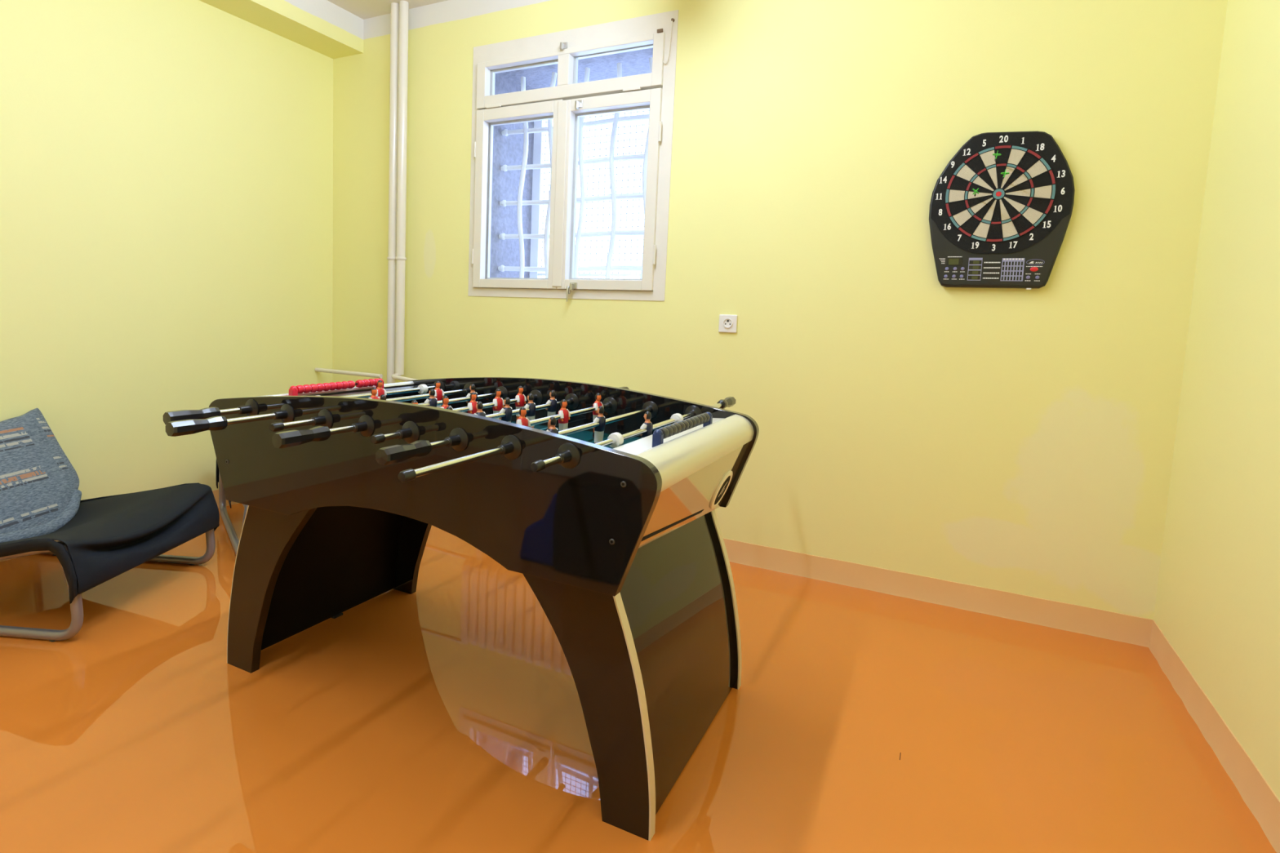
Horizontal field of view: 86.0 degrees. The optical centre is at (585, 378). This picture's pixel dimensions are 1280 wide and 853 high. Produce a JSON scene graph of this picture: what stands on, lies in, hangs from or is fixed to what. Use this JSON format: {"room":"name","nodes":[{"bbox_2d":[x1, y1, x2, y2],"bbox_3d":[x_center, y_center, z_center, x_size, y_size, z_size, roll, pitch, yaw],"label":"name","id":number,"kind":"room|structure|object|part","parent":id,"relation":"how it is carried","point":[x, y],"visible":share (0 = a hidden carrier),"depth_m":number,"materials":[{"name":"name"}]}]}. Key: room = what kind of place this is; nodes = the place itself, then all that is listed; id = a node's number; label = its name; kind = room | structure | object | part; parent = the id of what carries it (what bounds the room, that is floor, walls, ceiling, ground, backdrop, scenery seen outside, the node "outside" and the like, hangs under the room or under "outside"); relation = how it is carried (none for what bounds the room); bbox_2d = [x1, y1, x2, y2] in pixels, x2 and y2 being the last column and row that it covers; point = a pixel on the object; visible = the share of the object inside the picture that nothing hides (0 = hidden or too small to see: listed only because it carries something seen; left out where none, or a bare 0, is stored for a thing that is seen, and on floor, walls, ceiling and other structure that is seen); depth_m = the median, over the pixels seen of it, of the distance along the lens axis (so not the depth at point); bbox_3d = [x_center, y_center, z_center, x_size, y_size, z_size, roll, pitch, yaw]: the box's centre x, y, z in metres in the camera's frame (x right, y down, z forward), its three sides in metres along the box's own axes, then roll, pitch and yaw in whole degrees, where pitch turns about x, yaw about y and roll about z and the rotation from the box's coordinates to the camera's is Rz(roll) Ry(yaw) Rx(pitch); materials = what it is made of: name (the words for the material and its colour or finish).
{"room":"common room","nodes":[
{"label":"common room","id":0,"kind":"room"},
{"bbox_2d":[0,0,333,500],"bbox_3d":[-2.725,-0.595,2.245,0.100,2.808,4.883,5,6,28],"label":"wall","id":1,"kind":"structure","parent":0,"point":[166,166],"depth_m":3.31,"materials":[{"name":"yellow paint"}]},
{"bbox_2d":[0,488,239,561],"bbox_3d":[-2.729,0.754,2.347,0.008,0.104,4.683,5,6,28],"label":"baseboard","id":2,"kind":"structure","parent":1,"relation":"attached to","point":[215,492],"depth_m":3.71,"materials":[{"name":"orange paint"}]},
{"bbox_2d":[315,367,382,377],"bbox_3d":[-1.430,-0.036,4.110,0.539,0.025,0.025,5,6,28],"label":"pipe","id":3,"kind":"object","parent":1,"relation":"attached to","point":[319,370],"visible":0.95,"depth_m":4.09,"materials":[{"name":"white metal"}]},
{"bbox_2d":[327,0,447,19],"bbox_3d":[-0.784,-1.877,1.118,4.375,0.100,4.883,5,6,28],"label":"ceiling","id":4,"kind":"structure","parent":0,"point":[363,9],"depth_m":3.85,"materials":[{"name":"paint"}]},
{"bbox_2d":[199,0,363,58],"bbox_3d":[-2.522,-1.883,2.041,0.250,0.191,4.683,5,6,28],"label":"beam","id":5,"kind":"structure","parent":4,"relation":"attached to","point":[323,27],"depth_m":3.76,"materials":[{"name":"yellow paint"}]},
{"bbox_2d":[386,2,399,383],"bbox_3d":[-1.113,-0.795,3.946,0.062,2.608,0.062,5,6,28],"label":"riser pipe","id":6,"kind":"object","parent":4,"relation":"attached to","point":[394,11],"visible":0.67,"depth_m":3.90,"materials":[{"name":"white metal"}]},
{"bbox_2d":[395,0,408,374],"bbox_3d":[-1.047,-1.056,3.891,0.062,2.073,0.062,5,6,28],"label":"riser pipe","id":7,"kind":"object","parent":4,"relation":"attached to","point":[401,258],"visible":0.98,"depth_m":3.87,"materials":[{"name":"white metal"}]},
{"bbox_2d":[391,373,416,381],"bbox_3d":[-0.865,0.026,3.783,0.630,0.068,0.074,6,7,36],"label":"pipe","id":8,"kind":"object","parent":7,"relation":"attached to","point":[395,376],"visible":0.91,"depth_m":3.88,"materials":[{"name":"white metal"}]},
{"bbox_2d":[0,503,1276,852],"bbox_3d":[-0.893,1.016,1.391,4.375,0.100,4.883,5,6,28],"label":"floor","id":9,"kind":"structure","parent":0,"point":[446,716],"depth_m":1.85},
{"bbox_2d":[0,483,219,641],"bbox_3d":[-2.005,0.531,2.576,0.852,0.560,0.744,3,5,5],"label":"lounge chair","id":10,"kind":"object","parent":9,"relation":"on","point":[107,537],"visible":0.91,"depth_m":2.50,"materials":[{"name":"grey fabric"}]},
{"bbox_2d":[0,408,81,542],"bbox_3d":[-2.213,0.385,2.583,0.318,0.450,0.716,2,5,0],"label":"cushion","id":11,"kind":"object","parent":10,"relation":"on","point":[40,494],"visible":0.95,"depth_m":2.70,"materials":[{"name":"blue fabric"}]},
{"bbox_2d":[215,459,248,555],"bbox_3d":[-1.414,0.469,3.464,0.745,0.560,0.851,-1,6,-33],"label":"lounge chair","id":12,"kind":"object","parent":9,"relation":"on","point":[233,536],"visible":0.03,"depth_m":3.45,"materials":[{"name":"metal"}]},
{"bbox_2d":[163,377,759,841],"bbox_3d":[-0.289,0.472,2.112,1.427,0.892,1.590,5,6,28],"label":"table","id":13,"kind":"object","parent":9,"relation":"on","point":[604,499],"visible":1,"depth_m":1.71,"materials":[{"name":"black laminate"}]},
{"bbox_3d":[-1.014,0.095,1.766,0.034,0.034,0.136,5,6,28],"label":"handle","id":14,"kind":"part","parent":13,"relation":"part of","materials":[{"name":"black plastic"}]},
{"bbox_3d":[-0.923,0.112,1.628,0.034,0.034,0.136,5,6,28],"label":"handle","id":15,"kind":"part","parent":13,"relation":"part of","materials":[{"name":"black plastic"}]},
{"bbox_3d":[-1.047,0.607,2.091,0.128,0.571,0.027,5,6,28],"label":"edge trim","id":16,"kind":"part","parent":13,"relation":"part of","materials":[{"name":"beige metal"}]},
{"bbox_3d":[-0.900,0.581,2.011,0.449,0.650,0.028,5,6,28],"label":"leg","id":17,"kind":"part","parent":13,"relation":"part of","materials":[{"name":"black laminate"}]},
{"bbox_3d":[-0.639,0.130,1.545,0.034,0.034,0.136,5,6,28],"label":"handle","id":18,"kind":"part","parent":13,"relation":"part of","materials":[{"name":"black plastic"}]},
{"bbox_3d":[-0.727,0.055,2.306,0.015,0.015,1.345,5,6,28],"label":"rod","id":19,"kind":"part","parent":13,"relation":"part of","materials":[{"name":"silver metal"}]},
{"bbox_3d":[-0.883,0.069,2.355,0.068,0.073,0.769,5,6,28],"label":"rail","id":20,"kind":"part","parent":13,"relation":"part of","materials":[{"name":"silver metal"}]},
{"bbox_3d":[-0.636,0.071,2.168,0.015,0.015,1.345,5,6,28],"label":"rod","id":21,"kind":"part","parent":13,"relation":"part of","materials":[{"name":"silver metal"}]},
{"bbox_2d":[315,385,429,398],"bbox_3d":[-0.806,0.062,2.314,0.101,0.017,0.769,5,6,28],"label":"rod","id":22,"kind":"object","parent":13,"relation":"attached to","point":[357,389],"depth_m":2.42,"materials":[{"name":"black"}]},
{"bbox_3d":[-0.432,0.072,2.244,0.015,0.015,1.345,5,6,28],"label":"rod","id":23,"kind":"part","parent":13,"relation":"part of","materials":[{"name":"silver metal"}]},
{"bbox_3d":[-0.376,0.152,1.422,0.034,0.034,0.136,5,6,28],"label":"handle","id":24,"kind":"part","parent":13,"relation":"part of","materials":[{"name":"black plastic"}]},
{"bbox_3d":[-0.572,0.535,2.630,0.449,0.650,0.028,5,6,28],"label":"leg","id":25,"kind":"part","parent":13,"relation":"part of","materials":[{"name":"black laminate"}]},
{"bbox_3d":[-0.352,0.090,2.085,0.015,0.015,1.345,5,6,28],"label":"rod","id":26,"kind":"part","parent":13,"relation":"part of","materials":[{"name":"silver metal"}]},
{"bbox_3d":[-0.483,0.229,1.702,1.421,0.346,0.028,5,6,28],"label":"panel","id":27,"kind":"part","parent":13,"relation":"part of","materials":[{"name":"black laminate"}]},
{"bbox_3d":[-0.157,0.092,2.143,0.015,0.015,1.345,5,6,28],"label":"rod","id":28,"kind":"part","parent":13,"relation":"part of","materials":[{"name":"silver metal"}]},
{"bbox_3d":[-0.089,0.112,1.962,0.015,0.015,1.345,5,6,28],"label":"rod","id":29,"kind":"part","parent":13,"relation":"part of","materials":[{"name":"silver metal"}]},
{"bbox_3d":[-0.005,0.129,1.811,0.015,0.015,1.345,5,6,28],"label":"rod","id":30,"kind":"part","parent":13,"relation":"part of","materials":[{"name":"silver metal"}]},
{"bbox_3d":[-0.110,0.177,2.405,1.421,0.346,0.028,5,6,28],"label":"panel","id":31,"kind":"part","parent":13,"relation":"part of","materials":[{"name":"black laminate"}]},
{"bbox_3d":[-0.044,0.655,1.562,0.449,0.650,0.028,5,6,28],"label":"leg","id":32,"kind":"part","parent":13,"relation":"part of","materials":[{"name":"black laminate"}]},
{"bbox_3d":[0.220,0.127,1.926,0.015,0.015,1.345,5,6,28],"label":"rod","id":33,"kind":"part","parent":13,"relation":"part of","materials":[{"name":"silver metal"}]},
{"bbox_3d":[0.099,0.707,1.490,0.128,0.571,0.027,5,6,28],"label":"edge trim","id":34,"kind":"part","parent":13,"relation":"part of","materials":[{"name":"beige metal"}]},
{"bbox_2d":[613,417,724,454],"bbox_3d":[0.221,0.151,1.775,0.101,0.017,0.769,5,6,28],"label":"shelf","id":35,"kind":"object","parent":13,"relation":"attached to","point":[646,443],"depth_m":1.68,"materials":[{"name":"metal"}]},
{"bbox_3d":[0.297,0.172,1.736,0.068,0.073,0.769,5,6,28],"label":"rail","id":36,"kind":"part","parent":13,"relation":"part of","materials":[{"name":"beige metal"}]},
{"bbox_3d":[0.284,0.609,2.181,0.449,0.650,0.028,5,6,28],"label":"leg","id":37,"kind":"part","parent":13,"relation":"part of","materials":[{"name":"black laminate"}]},
{"bbox_3d":[0.428,0.661,2.109,0.128,0.571,0.027,5,6,28],"label":"edge trim","id":38,"kind":"part","parent":13,"relation":"part of","materials":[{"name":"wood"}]},
{"bbox_3d":[0.507,0.087,2.466,0.034,0.034,0.136,5,6,28],"label":"handle","id":39,"kind":"part","parent":13,"relation":"part of","materials":[{"name":"black plastic"}]},
{"bbox_2d":[332,0,1227,619],"bbox_3d":[0.281,-0.587,3.362,4.175,2.808,0.100,5,6,28],"label":"wall","id":40,"kind":"structure","parent":0,"point":[1019,441],"depth_m":2.83,"materials":[{"name":"yellow paint"}]},
{"bbox_2d":[467,9,678,301],"bbox_3d":[-0.105,-1.072,3.497,1.167,1.348,0.141,5,6,28],"label":"window","id":41,"kind":"structure","parent":40,"relation":"in","point":[564,103],"depth_m":3.44,"materials":[{"name":"white paint"}]},
{"bbox_3d":[-0.360,-0.956,3.622,0.534,0.946,0.050,5,6,28],"label":"sash","id":42,"kind":"part","parent":41,"relation":"part of","materials":[{"name":"white paint"}]},
{"bbox_3d":[-0.092,-0.430,3.468,0.020,0.077,0.019,5,6,28],"label":"bolt handle","id":43,"kind":"part","parent":41,"relation":"part of","materials":[{"name":"silver metal"}]},
{"bbox_3d":[-0.103,-1.531,3.443,1.068,0.237,0.050,5,6,28],"label":"transom sash","id":44,"kind":"part","parent":41,"relation":"part of","materials":[{"name":"white paint"}]},
{"bbox_3d":[0.112,-0.912,3.375,0.528,0.940,0.050,5,6,28],"label":"sash","id":45,"kind":"part","parent":41,"relation":"part of","materials":[{"name":"white paint"}]},
{"bbox_3d":[0.371,-1.557,3.170,0.060,0.190,0.007,5,6,28],"label":"pull chain","id":46,"kind":"part","parent":41,"relation":"part of","materials":[{"name":"white paint"}]},
{"bbox_2d":[718,314,737,333],"bbox_3d":[0.649,-0.253,3.126,0.084,0.082,0.017,5,6,28],"label":"wall socket","id":47,"kind":"object","parent":40,"relation":"attached to","point":[727,322],"visible":1,"depth_m":3.12,"materials":[{"name":"white plastic"}]},
{"bbox_2d":[723,537,1152,647],"bbox_3d":[0.205,0.762,3.442,4.175,0.104,0.008,5,6,28],"label":"baseboard","id":48,"kind":"structure","parent":40,"relation":"attached to","point":[1135,630],"depth_m":2.77,"materials":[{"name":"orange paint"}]},
{"bbox_2d":[928,130,1075,289],"bbox_3d":[1.563,-0.637,2.595,0.470,0.588,0.038,5,6,28],"label":"dartboard","id":49,"kind":"object","parent":40,"relation":"attached to","point":[1011,234],"visible":1,"depth_m":2.58,"materials":[{"name":"black plastic"}]},
{"bbox_3d":[1.496,-0.422,2.631,0.046,0.086,0.001,5,6,28],"label":"score frame","id":50,"kind":"part","parent":49,"relation":"part of","materials":[{"name":"grey plastic"}]},
{"bbox_2d":[972,187,978,196],"bbox_3d":[1.454,-0.691,2.554,0.022,0.022,0.132,5,6,28],"label":"dart","id":51,"kind":"object","parent":49,"relation":"attached to","point":[975,192],"visible":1,"depth_m":2.51,"materials":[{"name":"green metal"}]},
{"bbox_3d":[1.548,-0.416,2.605,0.388,0.112,0.003,5,6,28],"label":"control panel","id":52,"kind":"part","parent":49,"relation":"part of","materials":[{"name":"black plastic"}]},
{"bbox_2d":[992,150,1001,160],"bbox_3d":[1.509,-0.813,2.516,0.027,0.027,0.132,5,6,28],"label":"dart","id":53,"kind":"object","parent":49,"relation":"attached to","point":[997,153],"visible":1,"depth_m":2.47,"materials":[{"name":"green plastic"}]},
{"bbox_2d":[1000,169,1008,179],"bbox_3d":[1.533,-0.743,2.508,0.027,0.027,0.132,5,6,28],"label":"dart","id":54,"kind":"object","parent":49,"relation":"attached to","point":[1005,172],"visible":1,"depth_m":2.46,"materials":[{"name":"green plastic"}]},
{"bbox_2d":[1153,0,1279,799],"bbox_3d":[1.049,-0.266,0.265,0.100,2.808,4.883,5,6,28],"label":"wall","id":55,"kind":"structure","parent":0,"point":[1217,604],"depth_m":1.96,"materials":[{"name":"yellow paint"}]},
{"bbox_2d":[1148,619,1279,852],"bbox_3d":[0.950,1.075,0.416,0.008,0.104,4.683,5,6,28],"label":"baseboard","id":56,"kind":"structure","parent":55,"relation":"attached to","point":[1255,792],"depth_m":1.82,"materials":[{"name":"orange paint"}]},
{"label":"outside","id":57,"kind":"structure","parent":0,"visible":0},
{"bbox_2d":[489,47,653,278],"bbox_3d":[0.056,-1.081,3.820,1.664,1.792,0.560,5,6,28],"label":"wall","id":58,"kind":"structure","parent":57,"point":[508,150],"depth_m":3.98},
{"bbox_2d":[497,119,552,278],"bbox_3d":[-0.334,-1.010,3.898,0.342,0.866,0.051,5,6,28],"label":"window grille","id":59,"kind":"object","parent":58,"relation":"in","point":[526,130],"depth_m":3.89,"materials":[{"name":"white metal"}]},
{"bbox_2d":[529,109,649,278],"bbox_3d":[0.161,-1.091,4.011,1.120,1.180,0.020,5,6,28],"label":"wire mesh","id":60,"kind":"object","parent":58,"relation":"attached to","point":[538,153],"visible":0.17,"depth_m":4.10,"materials":[{"name":"grey metal"}]},
{"bbox_2d":[573,112,649,279],"bbox_3d":[0.142,-0.967,3.648,0.407,0.859,0.051,5,6,28],"label":"window grille","id":61,"kind":"object","parent":58,"relation":"in","point":[611,158],"depth_m":3.65,"materials":[{"name":"white metal"}]}
]}

